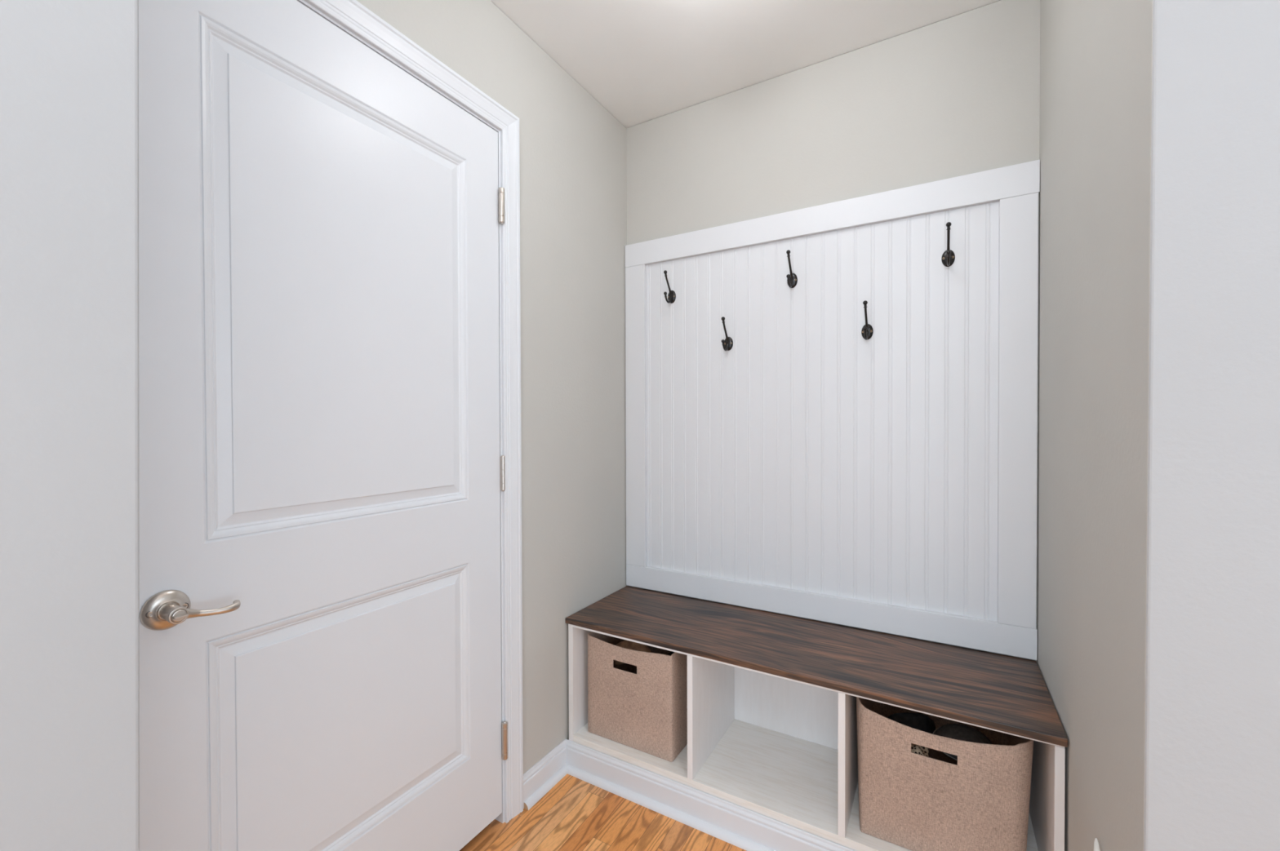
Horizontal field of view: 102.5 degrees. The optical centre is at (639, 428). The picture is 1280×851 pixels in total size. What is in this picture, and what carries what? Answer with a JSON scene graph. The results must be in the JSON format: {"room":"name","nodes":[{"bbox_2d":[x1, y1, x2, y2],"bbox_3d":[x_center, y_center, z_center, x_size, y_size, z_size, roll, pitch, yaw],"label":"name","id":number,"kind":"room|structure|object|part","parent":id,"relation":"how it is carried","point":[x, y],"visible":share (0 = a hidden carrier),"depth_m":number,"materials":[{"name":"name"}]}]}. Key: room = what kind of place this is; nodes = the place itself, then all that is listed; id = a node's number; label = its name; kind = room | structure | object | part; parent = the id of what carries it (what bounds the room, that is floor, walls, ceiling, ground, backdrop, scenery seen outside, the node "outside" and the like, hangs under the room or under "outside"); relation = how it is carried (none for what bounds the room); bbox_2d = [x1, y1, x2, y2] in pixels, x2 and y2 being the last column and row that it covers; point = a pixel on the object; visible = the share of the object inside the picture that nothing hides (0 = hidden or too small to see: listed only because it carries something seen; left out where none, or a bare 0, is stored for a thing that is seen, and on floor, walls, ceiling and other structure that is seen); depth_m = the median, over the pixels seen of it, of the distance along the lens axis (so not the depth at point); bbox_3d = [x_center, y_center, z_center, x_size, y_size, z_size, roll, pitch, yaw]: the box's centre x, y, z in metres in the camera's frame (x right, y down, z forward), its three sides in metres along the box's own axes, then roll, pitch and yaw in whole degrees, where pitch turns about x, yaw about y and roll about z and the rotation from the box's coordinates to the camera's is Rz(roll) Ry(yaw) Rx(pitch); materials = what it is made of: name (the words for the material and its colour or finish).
{"room":"mudroom","nodes":[
{"label":"mudroom","id":0,"kind":"room"},
{"bbox_2d":[0,0,139,850],"bbox_3d":[-1.267,-0.020,0.887,1.809,2.466,0.120,0,1,30],"label":"wall","id":1,"kind":"structure","parent":0,"point":[69,475],"depth_m":0.46,"materials":[{"name":"grey paint"}]},
{"bbox_2d":[356,0,627,774],"bbox_3d":[-0.507,-0.029,1.516,0.110,2.466,1.850,0,1,30],"label":"wall","id":2,"kind":"structure","parent":0,"point":[573,151],"depth_m":1.79,"materials":[{"name":"beige paint"}]},
{"bbox_2d":[138,0,507,850],"bbox_3d":[-0.617,0.144,1.185,0.104,2.056,0.855,0,1,30],"label":"door","id":3,"kind":"structure","parent":2,"relation":"in","point":[322,470],"depth_m":1.09,"materials":[{"name":"white paint"}]},
{"bbox_3d":[-0.808,0.310,0.878,0.014,0.067,0.067,0,1,30],"label":"lever handle","id":4,"kind":"part","parent":3,"relation":"part of","materials":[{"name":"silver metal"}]},
{"bbox_3d":[-0.750,0.314,0.898,0.020,0.026,0.090,0,1,30],"label":"lever","id":5,"kind":"part","parent":3,"relation":"part of","materials":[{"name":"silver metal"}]},
{"bbox_3d":[-0.432,0.134,1.560,0.038,0.100,0.002,0,1,30],"label":"hinge plate","id":6,"kind":"part","parent":3,"relation":"part of","materials":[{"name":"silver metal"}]},
{"bbox_3d":[-0.428,0.945,1.567,0.040,0.106,0.002,0,1,30],"label":"hinge plate","id":7,"kind":"part","parent":3,"relation":"part of","materials":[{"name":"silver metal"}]},
{"bbox_2d":[296,0,523,823],"bbox_3d":[-0.675,0.124,1.211,0.128,2.168,0.994,0,1,30],"label":"door frame","id":8,"kind":"structure","parent":2,"relation":"attached to","point":[353,15],"depth_m":1.56,"materials":[{"name":"white wood"}]},
{"bbox_2d":[523,738,566,808],"bbox_3d":[-0.318,1.153,1.726,0.012,0.097,0.232,0,1,30],"label":"baseboard","id":9,"kind":"structure","parent":2,"relation":"attached to","point":[549,765],"depth_m":1.72,"materials":[{"name":"white wood"}]},
{"bbox_2d":[459,773,746,850],"bbox_3d":[-0.231,1.250,-0.498,5.000,0.050,5.080,0,1,30],"label":"floor","id":10,"kind":"structure","parent":0,"point":[575,815],"depth_m":1.54,"materials":[{"name":"brown wood"}]},
{"bbox_2d":[524,764,567,810],"bbox_3d":[-0.306,1.192,1.716,0.018,0.020,0.214,0,1,30],"label":"quarter round","id":11,"kind":"object","parent":10,"relation":"on","point":[556,778],"visible":1,"depth_m":1.70,"materials":[{"name":"white wood"}]},
{"bbox_2d":[566,764,775,850],"bbox_3d":[0.332,1.192,1.458,1.381,0.020,0.018,0,1,30],"label":"quarter round","id":12,"kind":"object","parent":10,"relation":"on","point":[730,837],"visible":0.94,"depth_m":1.59,"materials":[{"name":"white wood"}]},
{"bbox_2d":[565,586,1067,850],"bbox_3d":[0.438,0.935,1.652,1.389,0.529,0.424,0,1,30],"label":"storage bench","id":13,"kind":"object","parent":10,"relation":"on","point":[772,720],"visible":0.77,"depth_m":1.58,"materials":[{"name":"white paint"}]},
{"bbox_3d":[-0.142,0.899,1.992,0.019,0.408,0.409,0,1,30],"label":"panel","id":14,"kind":"part","parent":13,"relation":"part of","materials":[{"name":"white paint"}]},
{"bbox_2d":[587,631,687,762],"bbox_3d":[0.040,0.903,1.881,0.342,0.349,0.327,0,1,30],"label":"storage bin","id":15,"kind":"object","parent":13,"relation":"on","point":[640,704],"visible":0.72,"depth_m":1.73,"materials":[{"name":"beige fabric"}]},
{"bbox_2d":[613,640,652,667],"bbox_3d":[-0.039,0.804,1.812,0.186,0.125,0.065,0,1,30],"label":"boot","id":16,"kind":"object","parent":15,"relation":"in","point":[625,644],"visible":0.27,"depth_m":1.78,"materials":[{"name":"brown leather"}]},
{"bbox_2d":[565,738,855,850],"bbox_3d":[0.334,1.153,1.474,1.393,0.097,0.012,0,1,30],"label":"baseboard","id":17,"kind":"structure","parent":13,"relation":"attached to","point":[775,835],"depth_m":1.56,"materials":[{"name":"white wood"}]},
{"bbox_3d":[0.531,0.886,1.802,1.335,0.382,0.006,0,1,30],"label":"panel","id":18,"kind":"part","parent":13,"relation":"part of","materials":[{"name":"white paint"}]},
{"bbox_2d":[573,719,1038,850],"bbox_3d":[0.444,1.091,1.653,1.335,0.023,0.409,0,1,30],"label":"shelf","id":19,"kind":"object","parent":13,"relation":"attached to","point":[789,778],"depth_m":1.61,"materials":[{"name":"white wood"}]},
{"bbox_3d":[0.442,0.693,1.649,1.372,0.007,0.409,0,1,30],"label":"rail","id":20,"kind":"part","parent":13,"relation":"part of","materials":[{"name":"white paint"}]},
{"bbox_3d":[0.437,0.680,1.649,1.389,0.019,0.424,0,1,30],"label":"seat","id":21,"kind":"part","parent":13,"relation":"part of","materials":[{"name":"brown wood"}]},
{"bbox_2d":[856,697,1033,850],"bbox_3d":[0.827,0.909,1.422,0.398,0.343,0.329,0,1,30],"label":"storage bin","id":22,"kind":"object","parent":13,"relation":"in","point":[980,801],"depth_m":1.29,"materials":[{"name":"beige fabric"}]},
{"bbox_2d":[887,712,935,733],"bbox_3d":[0.753,0.837,1.429,0.149,0.106,0.071,0,1,4],"label":"glove","id":23,"kind":"object","parent":22,"relation":"in","point":[919,722],"visible":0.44,"depth_m":1.41,"materials":[{"name":"fabric"}]},
{"bbox_2d":[911,743,928,757],"bbox_3d":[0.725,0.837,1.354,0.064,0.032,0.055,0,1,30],"label":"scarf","id":24,"kind":"object","parent":22,"relation":"in","point":[915,748],"visible":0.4,"depth_m":1.34,"materials":[{"name":"fabric"}]},
{"bbox_3d":[0.841,0.809,1.332,0.147,0.068,0.100,0,1,15],"label":"felt cap","id":25,"kind":"part","parent":22,"relation":"part of","materials":[{"name":"beige fabric"}]},
{"bbox_3d":[1.028,0.903,1.311,0.018,0.408,0.409,0,1,30],"label":"panel","id":26,"kind":"part","parent":13,"relation":"part of","materials":[{"name":"white paint"}]},
{"bbox_2d":[1093,838,1100,850],"bbox_3d":[0.693,0.964,0.751,0.014,0.484,0.386,0,1,36],"label":"wooden stick","id":27,"kind":"object","parent":10,"relation":"on","point":[1096,846],"visible":1,"depth_m":0.90,"materials":[{"name":"wood"}]},
{"bbox_2d":[490,0,1000,128],"bbox_3d":[-0.239,-1.292,-0.525,5.000,0.098,5.080,0,1,30],"label":"ceiling","id":28,"kind":"structure","parent":0,"point":[642,61],"depth_m":1.66,"materials":[{"name":"paint"}]},
{"bbox_2d":[626,0,1039,662],"bbox_3d":[0.578,-0.036,1.887,1.393,2.466,0.116,0,1,30],"label":"wall","id":29,"kind":"structure","parent":0,"point":[959,95],"depth_m":1.72,"materials":[{"name":"beige paint"}]},
{"bbox_2d":[625,160,1039,660],"bbox_3d":[0.544,-0.052,1.827,1.389,1.433,0.020,0,1,30],"label":"beadboard panel","id":30,"kind":"object","parent":29,"relation":"attached to","point":[811,468],"visible":1,"depth_m":1.73,"materials":[{"name":"white paint"}]},
{"bbox_2d":[663,270,675,303],"bbox_3d":[0.113,-0.561,2.042,0.036,0.123,0.065,0,1,30],"label":"coat hook","id":31,"kind":"object","parent":30,"relation":"attached to","point":[672,295],"visible":1,"depth_m":2.05,"materials":[{"name":"black metal"}]},
{"bbox_2d":[721,316,733,351],"bbox_3d":[0.320,-0.353,1.923,0.036,0.123,0.065,0,1,30],"label":"coat hook","id":32,"kind":"object","parent":30,"relation":"attached to","point":[727,344],"visible":1,"depth_m":1.94,"materials":[{"name":"black metal"}]},
{"bbox_2d":[786,249,797,288],"bbox_3d":[0.526,-0.557,1.801,0.036,0.123,0.065,0,1,30],"label":"coat hook","id":33,"kind":"object","parent":30,"relation":"attached to","point":[792,279],"visible":1,"depth_m":1.81,"materials":[{"name":"black metal"}]},
{"bbox_3d":[0.546,0.620,1.834,1.388,0.090,0.020,0,1,30],"label":"rail","id":34,"kind":"part","parent":30,"relation":"part of","materials":[{"name":"white paint"}]},
{"bbox_3d":[0.542,-0.723,1.820,1.389,0.092,0.020,0,1,30],"label":"rail","id":35,"kind":"part","parent":30,"relation":"part of","materials":[{"name":"white paint"}]},
{"bbox_2d":[861,300,873,340],"bbox_3d":[0.739,-0.352,1.680,0.036,0.123,0.065,0,1,30],"label":"coat hook","id":36,"kind":"object","parent":30,"relation":"attached to","point":[867,331],"visible":1,"depth_m":1.69,"materials":[{"name":"black metal"}]},
{"bbox_2d":[941,222,955,266],"bbox_3d":[0.937,-0.557,1.562,0.036,0.123,0.065,0,1,30],"label":"coat hook","id":37,"kind":"object","parent":30,"relation":"attached to","point":[948,259],"visible":1,"depth_m":1.57,"materials":[{"name":"black metal"}]},
{"bbox_2d":[1036,0,1279,850],"bbox_3d":[1.946,-0.026,0.560,2.307,2.466,1.034,0,1,30],"label":"wall","id":38,"kind":"structure","parent":0,"point":[1158,593],"depth_m":0.69,"materials":[{"name":"beige paint"}]}
]}

